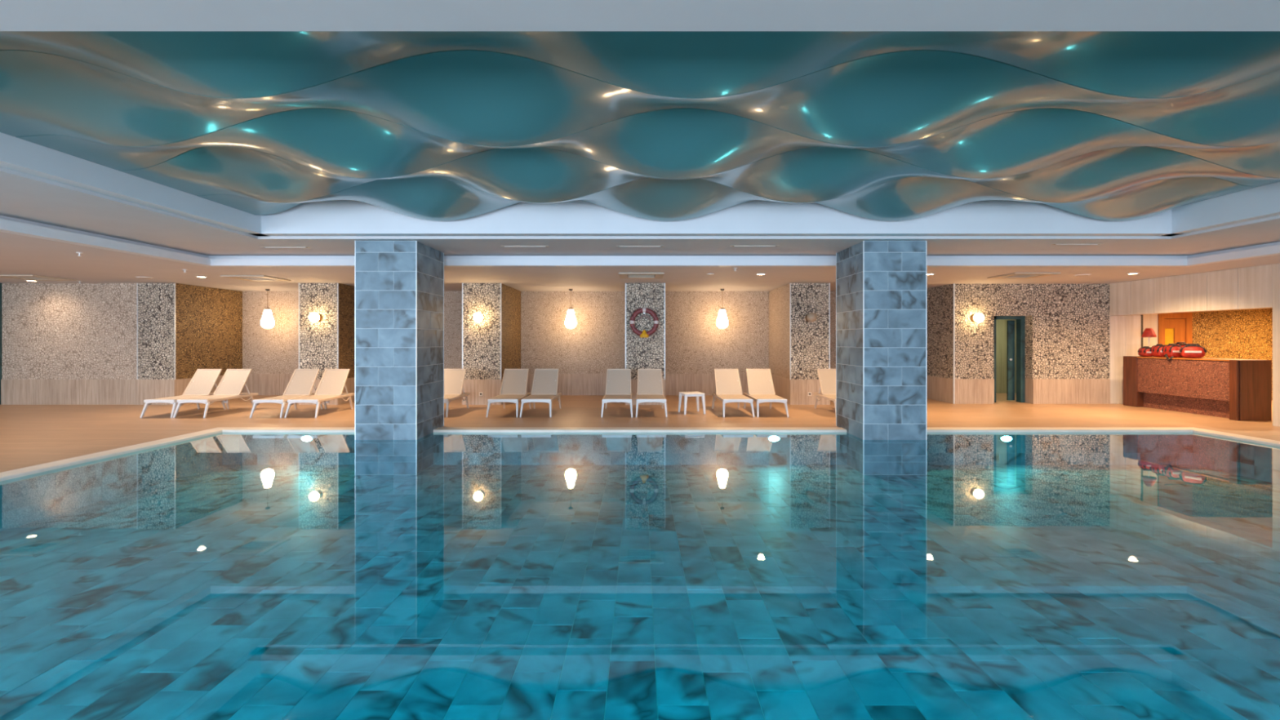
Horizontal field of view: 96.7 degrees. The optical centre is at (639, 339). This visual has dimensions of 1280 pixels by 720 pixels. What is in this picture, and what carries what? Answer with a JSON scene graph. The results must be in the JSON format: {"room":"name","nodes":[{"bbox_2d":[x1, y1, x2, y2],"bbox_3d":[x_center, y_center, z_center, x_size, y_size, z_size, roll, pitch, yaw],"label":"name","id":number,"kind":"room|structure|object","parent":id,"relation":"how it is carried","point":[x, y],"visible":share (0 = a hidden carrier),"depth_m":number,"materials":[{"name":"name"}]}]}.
{"room":"indoor swimming pool","nodes":[
{"label":"indoor swimming pool","id":0,"kind":"room"},
{"bbox_2d":[1,283,137,379],"bbox_3d":[-14.486,-0.210,13.720,5.028,2.300,0.260,0,0,0],"label":"wall","id":1,"kind":"structure","parent":0,"point":[50,331],"depth_m":13.59,"materials":[{"name":"stone"}]},
{"bbox_2d":[0,283,1,404],"bbox_3d":[-15.720,0.090,13.475,0.960,2.900,0.350,0,0,0],"label":"pilaster","id":2,"kind":"object","parent":1,"relation":"attached to","point":[0,283],"visible":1,"depth_m":13.56,"materials":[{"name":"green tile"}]},
{"bbox_2d":[0,379,136,404],"bbox_3d":[-14.486,1.240,13.710,5.028,0.600,0.280,0,0,0],"label":"wainscot","id":3,"kind":"structure","parent":1,"relation":"attached to","point":[13,392],"depth_m":13.57,"materials":[{"name":"beige wood"}]},
{"bbox_2d":[242,291,835,373],"bbox_3d":[-1.750,-0.210,15.950,18.900,2.300,0.200,0,0,0],"label":"wall","id":4,"kind":"structure","parent":0,"point":[695,344],"depth_m":15.85,"materials":[{"name":"stone"}]},
{"bbox_2d":[242,373,748,395],"bbox_3d":[-1.750,1.240,15.940,18.900,0.600,0.220,0,0,0],"label":"wainscot","id":5,"kind":"structure","parent":4,"relation":"attached to","point":[261,384],"depth_m":15.83,"materials":[{"name":"beige wood"}]},
{"bbox_2d":[0,31,1279,221],"bbox_3d":[1.150,-1.945,5.745,13.692,0.370,5.338,0,0,0],"label":"ceiling","id":6,"kind":"structure","parent":0,"point":[437,126],"depth_m":4.84,"materials":[{"name":"teal paint"}]},
{"bbox_2d":[0,393,1279,472],"bbox_3d":[0.100,1.690,7.400,34.600,0.300,23.200,0,0,0],"label":"floor","id":7,"kind":"structure","parent":0,"point":[31,435],"depth_m":10.95,"materials":[{"name":"brown wood"}]},
{"bbox_2d":[139,368,226,417],"bbox_3d":[-9.550,1.094,12.021,0.632,0.902,1.607,0,0,0],"label":"sun lounger","id":8,"kind":"object","parent":7,"relation":"on","point":[202,384],"visible":0.75,"depth_m":12.34,"materials":[{"name":"beige plastic"}]},
{"bbox_2d":[136,283,242,404],"bbox_3d":[-11.515,0.092,14.685,0.910,2.896,2.330,0,0,0],"label":"pier","id":9,"kind":"object","parent":7,"relation":"on","point":[183,329],"visible":0.83,"depth_m":13.75,"materials":[{"name":"stone"}]},
{"bbox_2d":[173,368,257,417],"bbox_3d":[-8.895,1.094,12.021,0.632,0.902,1.607,0,0,0],"label":"sun lounger","id":10,"kind":"object","parent":7,"relation":"on","point":[233,382],"visible":0.98,"depth_m":12.34,"materials":[{"name":"beige plastic"}]},
{"bbox_2d":[249,368,323,417],"bbox_3d":[-7.388,1.094,12.021,0.632,0.902,1.607,0,0,0],"label":"sun lounger","id":11,"kind":"object","parent":7,"relation":"on","point":[301,383],"visible":0.82,"depth_m":12.34,"materials":[{"name":"beige plastic"}]},
{"bbox_2d":[284,368,355,417],"bbox_3d":[-6.707,1.094,12.021,0.632,0.902,1.607,0,0,-1],"label":"sun lounger","id":12,"kind":"object","parent":7,"relation":"on","point":[331,384],"visible":1,"depth_m":12.34,"materials":[{"name":"beige plastic"}]},
{"bbox_2d":[297,283,355,404],"bbox_3d":[-7.650,0.092,14.685,0.940,2.896,2.330,0,0,0],"label":"pier","id":13,"kind":"object","parent":7,"relation":"on","point":[329,343],"visible":0.53,"depth_m":13.54,"materials":[{"name":"grey stone"}]},
{"bbox_2d":[308,312,322,322],"bbox_3d":[-7.650,-0.530,13.395,0.230,0.230,0.285,0,0,0],"label":"globe","id":14,"kind":"object","parent":13,"relation":"attached to","point":[313,317],"visible":1,"depth_m":13.30,"materials":[{"name":"white glass"}]},
{"bbox_2d":[444,368,469,417],"bbox_3d":[-4.156,1.094,12.121,0.632,0.902,1.607,0,0,0],"label":"sun lounger","id":15,"kind":"object","parent":7,"relation":"on","point":[454,379],"visible":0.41,"depth_m":12.50,"materials":[{"name":"beige plastic"}]},
{"bbox_2d":[462,283,520,404],"bbox_3d":[-3.765,0.092,14.685,0.930,2.896,2.330,0,0,0],"label":"pier","id":16,"kind":"object","parent":7,"relation":"on","point":[491,346],"visible":0.79,"depth_m":13.54,"materials":[{"name":"grey stone"}]},
{"bbox_2d":[473,312,484,322],"bbox_3d":[-3.800,-0.530,13.395,0.230,0.230,0.285,0,0,0],"label":"globe","id":17,"kind":"object","parent":16,"relation":"attached to","point":[477,317],"visible":1,"depth_m":13.29,"materials":[{"name":"white glass"}]},
{"bbox_2d":[485,368,531,417],"bbox_3d":[-2.755,1.094,12.121,0.632,0.902,1.607,0,0,0],"label":"sun lounger","id":18,"kind":"object","parent":7,"relation":"on","point":[514,382],"visible":0.88,"depth_m":12.43,"materials":[{"name":"beige plastic"}]},
{"bbox_2d":[520,368,561,417],"bbox_3d":[-2.082,1.094,12.121,0.632,0.902,1.607,0,0,0],"label":"sun lounger","id":19,"kind":"object","parent":7,"relation":"on","point":[544,384],"visible":1,"depth_m":12.44,"materials":[{"name":"beige plastic"}]},
{"bbox_2d":[600,368,632,417],"bbox_3d":[-0.467,1.094,12.121,0.632,0.902,1.607,0,0,0],"label":"sun lounger","id":20,"kind":"object","parent":7,"relation":"on","point":[618,384],"visible":1,"depth_m":12.44,"materials":[{"name":"beige plastic"}]},
{"bbox_2d":[0,435,1279,719],"bbox_3d":[1.150,1.918,5.290,16.500,0.596,8.780,0,0,0],"label":"basin","id":21,"kind":"object","parent":7,"relation":"in","point":[508,577],"visible":0.94,"depth_m":4.88,"materials":[{"name":"liquid"}]},
{"bbox_2d":[355,240,444,475],"bbox_3d":[-3.995,0.280,9.562,0.972,3.680,1.248,0,0,0],"label":"column","id":22,"kind":"structure","parent":21,"relation":"on","point":[399,285],"depth_m":8.94,"materials":[{"name":"tile"}]},
{"bbox_2d":[82,432,1279,472],"bbox_3d":[1.150,1.570,5.285,16.500,0.001,8.770,0,0,0],"label":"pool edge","id":23,"kind":"object","parent":21,"relation":"in","point":[1191,447],"visible":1,"depth_m":8.55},
{"bbox_2d":[766,435,782,442],"bbox_3d":[2.270,1.670,9.634,0.255,0.126,0.045,0,0,0],"label":"underwater light","id":24,"kind":"object","parent":21,"relation":"attached to","point":[772,438],"visible":1,"depth_m":9.63,"materials":[{"name":"glass"}]},
{"bbox_2d":[835,240,926,475],"bbox_3d":[4.008,0.280,9.562,0.997,3.680,1.248,0,0,0],"label":"column","id":25,"kind":"structure","parent":21,"relation":"on","point":[881,286],"depth_m":8.94,"materials":[{"name":"tile"}]},
{"bbox_2d":[0,427,1279,485],"bbox_3d":[1.150,1.584,5.285,17.040,0.112,9.310,0,0,0],"label":"pool edge","id":26,"kind":"structure","parent":7,"relation":"on","point":[10,477],"depth_m":9.67,"materials":[{"name":"stone"}]},
{"bbox_2d":[625,283,665,404],"bbox_3d":[0.125,0.092,14.685,0.950,2.896,2.330,0,0,0],"label":"pier","id":27,"kind":"object","parent":7,"relation":"on","point":[641,353],"visible":0.64,"depth_m":13.54,"materials":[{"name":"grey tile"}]},
{"bbox_2d":[629,307,658,337],"bbox_3d":[0.100,-0.412,13.445,0.690,0.704,0.214,0,0,0],"label":"life ring","id":28,"kind":"object","parent":27,"relation":"hanging from","point":[642,334],"visible":1,"depth_m":13.42,"materials":[{"name":"red plastic"}]},
{"bbox_2d":[640,329,648,337],"bbox_3d":[0.100,-0.150,13.445,0.220,0.180,0.214,0,0,0],"label":"light","id":29,"kind":"object","parent":28,"relation":"attached to","point":[642,334],"depth_m":13.40,"materials":[{"name":"yellow plastic"}]},
{"bbox_2d":[635,368,667,417],"bbox_3d":[0.223,1.094,12.121,0.632,0.902,1.607,0,0,-1],"label":"sun lounger","id":30,"kind":"object","parent":7,"relation":"on","point":[650,383],"visible":1,"depth_m":12.44,"materials":[{"name":"beige plastic"}]},
{"bbox_2d":[678,391,705,414],"bbox_3d":[1.090,1.326,12.000,0.465,0.432,0.464,0,0,-13],"label":"side table","id":31,"kind":"object","parent":7,"relation":"on","point":[686,394],"visible":1,"depth_m":11.83,"materials":[{"name":"white plastic"}]},
{"bbox_2d":[711,368,755,417],"bbox_3d":[1.946,1.094,12.121,0.632,0.902,1.607,0,0,-2],"label":"sun lounger","id":32,"kind":"object","parent":7,"relation":"on","point":[727,381],"visible":1,"depth_m":12.44,"materials":[{"name":"beige plastic"}]},
{"bbox_2d":[743,368,788,417],"bbox_3d":[2.647,1.094,12.121,0.632,0.902,1.607,0,0,0],"label":"sun lounger","id":33,"kind":"object","parent":7,"relation":"on","point":[760,383],"visible":0.87,"depth_m":12.43,"materials":[{"name":"beige plastic"}]},
{"bbox_2d":[768,283,830,404],"bbox_3d":[4.045,0.092,14.685,0.950,2.896,2.330,0,0,0],"label":"pier","id":34,"kind":"object","parent":7,"relation":"on","point":[798,347],"visible":0.83,"depth_m":13.54,"materials":[{"name":"stone"}]},
{"bbox_2d":[804,312,816,322],"bbox_3d":[4.030,-0.530,13.395,0.230,0.230,0.285,0,0,0],"label":"globe","id":35,"kind":"object","parent":34,"relation":"attached to","point":[811,317],"visible":1,"depth_m":13.29,"materials":[{"name":"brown glass"}]},
{"bbox_2d":[813,368,835,413],"bbox_3d":[4.227,1.094,12.121,0.632,0.902,1.607,0,0,1],"label":"sun lounger","id":36,"kind":"object","parent":7,"relation":"on","point":[827,377],"visible":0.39,"depth_m":12.52,"materials":[{"name":"beige plastic"}]},
{"bbox_2d":[1123,355,1271,420],"bbox_3d":[11.785,0.960,12.145,0.790,1.160,2.610,0,0,0],"label":"bar counter","id":37,"kind":"object","parent":7,"relation":"on","point":[1234,389],"depth_m":11.62,"materials":[{"name":"brown wood"}]},
{"bbox_2d":[1137,346,1151,356],"bbox_3d":[11.629,0.265,13.064,0.242,0.239,0.312,0,0,14],"label":"bag","id":38,"kind":"object","parent":37,"relation":"on","point":[1144,351],"visible":0.91,"depth_m":12.99,"materials":[{"name":"red fabric"}]},
{"bbox_2d":[1141,328,1156,356],"bbox_3d":[11.900,0.055,13.300,0.270,0.660,0.270,0,0,0],"label":"table lamp","id":39,"kind":"object","parent":37,"relation":"on","point":[1148,332],"visible":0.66,"depth_m":13.23,"materials":[{"name":"fabric"}]},
{"bbox_2d":[1150,343,1164,356],"bbox_3d":[11.678,0.237,12.784,0.262,0.295,0.352,0,0,14],"label":"bag","id":40,"kind":"object","parent":37,"relation":"on","point":[1156,350],"visible":0.7,"depth_m":12.74,"materials":[{"name":"red fabric"}]},
{"bbox_2d":[1164,353,1173,360],"bbox_3d":[11.436,0.375,12.320,0.075,0.150,0.270,0,0,12],"label":"strap","id":41,"kind":"object","parent":37,"relation":"on","point":[1166,354],"visible":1,"depth_m":12.29,"materials":[{"name":"black fabric"}]},
{"bbox_2d":[1161,343,1182,357],"bbox_3d":[11.678,0.231,12.494,0.262,0.306,0.352,0,0,14],"label":"bag","id":42,"kind":"object","parent":37,"relation":"on","point":[1171,350],"visible":0.87,"depth_m":12.37,"materials":[{"name":"red fabric"}]},
{"bbox_2d":[1174,342,1186,357],"bbox_3d":[12.000,0.214,12.619,0.342,0.340,0.243,0,0,11],"label":"bag","id":43,"kind":"object","parent":37,"relation":"on","point":[1180,344],"visible":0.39,"depth_m":12.58,"materials":[{"name":"red fabric"}]},
{"bbox_2d":[1178,343,1207,358],"bbox_3d":[11.716,0.231,12.056,0.421,0.306,0.372,0,0,43],"label":"bag","id":44,"kind":"object","parent":37,"relation":"on","point":[1189,350],"visible":1,"depth_m":11.95,"materials":[{"name":"red fabric"}]},
{"bbox_2d":[1137,356,1259,360],"bbox_3d":[11.800,0.398,12.040,0.760,0.025,2.080,0,0,0],"label":"countertop","id":45,"kind":"structure","parent":37,"relation":"on","point":[1164,357],"depth_m":11.68,"materials":[{"name":"orange wood"}]},
{"bbox_2d":[0,231,1279,291],"bbox_3d":[0.100,-1.410,7.400,34.600,0.100,23.200,0,0,0],"label":"ceiling","id":46,"kind":"structure","parent":0,"point":[20,255],"depth_m":11.70,"materials":[{"name":"paint"}]},
{"bbox_2d":[0,275,75,280],"bbox_3d":[-13.100,-1.344,12.300,0.920,0.028,0.920,0,0,0],"label":"air cassette","id":47,"kind":"object","parent":46,"relation":"attached to","point":[34,277],"visible":1,"depth_m":12.29,"materials":[{"name":"plastic"}]},
{"bbox_2d":[136,276,153,278],"bbox_3d":[-10.750,-1.351,12.350,0.300,0.016,0.300,0,0,0],"label":"ceiling speaker","id":48,"kind":"object","parent":46,"relation":"attached to","point":[136,277],"visible":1,"depth_m":12.31,"materials":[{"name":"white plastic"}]},
{"bbox_2d":[220,275,290,280],"bbox_3d":[-8.350,-1.344,12.400,0.920,0.028,0.920,0,0,0],"label":"air cassette","id":49,"kind":"object","parent":46,"relation":"attached to","point":[247,277],"visible":1,"depth_m":12.30,"materials":[{"name":"plastic"}]},
{"bbox_2d":[260,288,275,328],"bbox_3d":[-9.950,-0.833,15.200,0.320,1.055,0.320,0,0,0],"label":"pendant lamp","id":50,"kind":"object","parent":46,"relation":"hanging from","point":[267,321],"visible":1,"depth_m":15.11,"materials":[{"name":"glass"}]},
{"bbox_2d":[564,288,576,328],"bbox_3d":[-1.850,-0.833,15.200,0.320,1.055,0.320,0,0,0],"label":"pendant lamp","id":51,"kind":"object","parent":46,"relation":"hanging from","point":[571,321],"visible":1,"depth_m":15.10,"materials":[{"name":"white glass"}]},
{"bbox_2d":[0,215,1279,266],"bbox_3d":[1.075,-1.465,5.800,18.250,0.210,9.600,0,0,0],"label":"trim","id":52,"kind":"structure","parent":46,"relation":"attached to","point":[7,224],"depth_m":10.40,"materials":[{"name":"white paint"}]},
{"bbox_2d":[618,272,664,278],"bbox_3d":[0.030,-1.344,11.900,0.920,0.028,0.920,0,0,0],"label":"air cassette","id":53,"kind":"object","parent":46,"relation":"attached to","point":[622,275],"visible":1,"depth_m":11.80,"materials":[{"name":"plastic"}]},
{"bbox_2d":[716,288,728,328],"bbox_3d":[2.200,-0.833,15.200,0.320,1.055,0.320,0,0,0],"label":"pendant lamp","id":54,"kind":"object","parent":46,"relation":"hanging from","point":[722,321],"visible":1,"depth_m":15.10,"materials":[{"name":"white glass"}]},
{"bbox_2d":[986,272,1060,278],"bbox_3d":[8.000,-1.344,11.900,0.920,0.028,0.920,0,0,0],"label":"air cassette","id":55,"kind":"object","parent":46,"relation":"attached to","point":[1014,275],"visible":1,"depth_m":11.80,"materials":[{"name":"plastic"}]},
{"bbox_2d":[1073,274,1091,276],"bbox_3d":[9.250,-1.351,11.900,0.300,0.016,0.300,0,0,0],"label":"ceiling speaker","id":56,"kind":"object","parent":46,"relation":"attached to","point":[1078,275],"visible":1,"depth_m":11.85,"materials":[{"name":"white plastic"}]},
{"bbox_2d":[0,0,1279,255],"bbox_3d":[1.075,-1.660,5.800,18.170,0.200,9.520,0,0,0],"label":"soffit","id":57,"kind":"structure","parent":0,"point":[23,196],"depth_m":2.82,"materials":[{"name":"paint"}]},
{"bbox_2d":[260,246,310,248],"bbox_3d":[-5.950,-1.554,9.550,0.780,0.009,0.096,0,0,0],"label":"diffuser","id":58,"kind":"object","parent":57,"relation":"attached to","point":[260,246],"visible":1,"depth_m":9.51,"materials":[{"name":"plastic"}]},
{"bbox_2d":[501,245,548,246],"bbox_3d":[-1.910,-1.554,9.450,0.780,0.009,0.096,0,0,0],"label":"diffuser","id":59,"kind":"object","parent":57,"relation":"attached to","point":[501,246],"visible":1,"depth_m":9.42,"materials":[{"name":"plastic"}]},
{"bbox_2d":[616,245,663,246],"bbox_3d":[0.000,-1.554,9.450,0.780,0.009,0.096,0,0,0],"label":"diffuser","id":60,"kind":"object","parent":57,"relation":"attached to","point":[616,246],"visible":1,"depth_m":9.42,"materials":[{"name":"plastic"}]},
{"bbox_2d":[730,245,777,246],"bbox_3d":[1.900,-1.554,9.420,0.780,0.009,0.096,0,0,0],"label":"diffuser","id":61,"kind":"object","parent":57,"relation":"attached to","point":[731,246],"visible":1,"depth_m":9.41,"materials":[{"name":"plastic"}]},
{"bbox_2d":[1051,243,1102,244],"bbox_3d":[7.100,-1.554,9.250,0.780,0.009,0.096,0,0,0],"label":"diffuser","id":62,"kind":"object","parent":57,"relation":"attached to","point":[1055,243],"visible":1,"depth_m":9.24,"materials":[{"name":"plastic"}]},
{"bbox_2d":[995,319,1016,393],"bbox_3d":[9.400,0.090,15.500,3.600,2.900,2.200,0,0,0],"label":"wall","id":63,"kind":"structure","parent":0,"point":[1001,324],"depth_m":16.50,"materials":[{"name":"green paint"}]},
{"bbox_2d":[926,284,1109,378],"bbox_3d":[9.465,-0.210,14.900,3.770,2.300,2.300,0,0,0],"label":"wall","id":64,"kind":"structure","parent":0,"point":[1067,326],"depth_m":13.75,"materials":[{"name":"stone"}]},
{"bbox_2d":[952,283,955,404],"bbox_3d":[7.581,0.090,13.737,0.030,2.900,0.026,0,0,0],"label":"trim","id":65,"kind":"structure","parent":64,"relation":"attached to","point":[953,284],"depth_m":13.72,"materials":[{"name":"metal"}]},
{"bbox_2d":[969,312,984,322],"bbox_3d":[8.080,-0.530,13.607,0.230,0.230,0.285,0,0,0],"label":"globe","id":66,"kind":"object","parent":64,"relation":"attached to","point":[978,317],"visible":1,"depth_m":13.52,"materials":[{"name":"white glass"}]},
{"bbox_2d":[993,315,1025,402],"bbox_3d":[9.020,0.475,14.110,0.940,2.130,0.180,0,0,0],"label":"door","id":67,"kind":"structure","parent":64,"relation":"in","point":[1020,320],"depth_m":14.02,"materials":[{"name":"green metal"}]},
{"bbox_2d":[1006,320,1014,399],"bbox_3d":[9.305,0.510,14.250,0.170,2.000,0.100,0,0,0],"label":"door leaf","id":68,"kind":"structure","parent":67,"relation":"attached to","point":[1010,324],"depth_m":14.25,"materials":[{"name":"green metal"}]},
{"bbox_2d":[926,375,1110,404],"bbox_3d":[9.459,1.240,14.790,3.782,0.600,2.120,0,0,0],"label":"wainscot","id":69,"kind":"structure","parent":64,"relation":"attached to","point":[967,391],"depth_m":13.73,"materials":[{"name":"beige wood"}]},
{"bbox_2d":[1109,315,1141,404],"bbox_3d":[11.725,0.090,13.843,0.750,2.900,0.213,0,0,0],"label":"wall","id":70,"kind":"structure","parent":0,"point":[1125,331],"depth_m":13.74,"materials":[{"name":"beige wood"}]},
{"bbox_2d":[1140,314,1142,347],"bbox_3d":[12.125,0.090,13.845,0.050,2.900,0.210,0,0,0],"label":"trim","id":71,"kind":"structure","parent":70,"relation":"attached to","point":[1142,314],"depth_m":13.74,"materials":[{"name":"metal"}]},
{"bbox_2d":[1142,314,1157,347],"bbox_3d":[12.600,0.090,14.325,1.200,2.900,0.750,0,0,0],"label":"wall","id":72,"kind":"structure","parent":0,"point":[1149,321],"depth_m":14.50,"materials":[{"name":"white paint"}]},
{"bbox_2d":[1109,263,1279,426],"bbox_3d":[11.468,0.090,4.885,0.264,2.900,17.770,0,0,0],"label":"wall","id":73,"kind":"structure","parent":0,"point":[1254,287],"depth_m":11.23,"materials":[{"name":"beige stone"}]},
{"bbox_2d":[1192,307,1272,400],"bbox_3d":[15.625,0.090,14.590,3.150,2.900,0.220,0,0,0],"label":"wall","id":74,"kind":"structure","parent":0,"point":[1241,334],"depth_m":14.48,"materials":[{"name":"stone"}]},
{"bbox_2d":[1157,311,1192,345],"bbox_3d":[13.625,0.090,14.535,0.850,2.900,0.130,0,0,0],"label":"door","id":75,"kind":"structure","parent":74,"relation":"in","point":[1169,331],"depth_m":14.50,"materials":[{"name":"orange wood"}]},
{"bbox_3d":[1.150,-2.585,5.730,14.300,0.050,6.260,0,0,0],"label":"roof","id":76,"kind":"structure","parent":0,"visible":0},
{"bbox_2d":[0,132,1279,236],"bbox_3d":[1.150,-2.080,5.755,14.200,0.960,6.110,0,0,0],"label":"cove","id":77,"kind":"structure","parent":76,"relation":"attached to","point":[332,218],"depth_m":8.56,"materials":[{"name":"white paint"}]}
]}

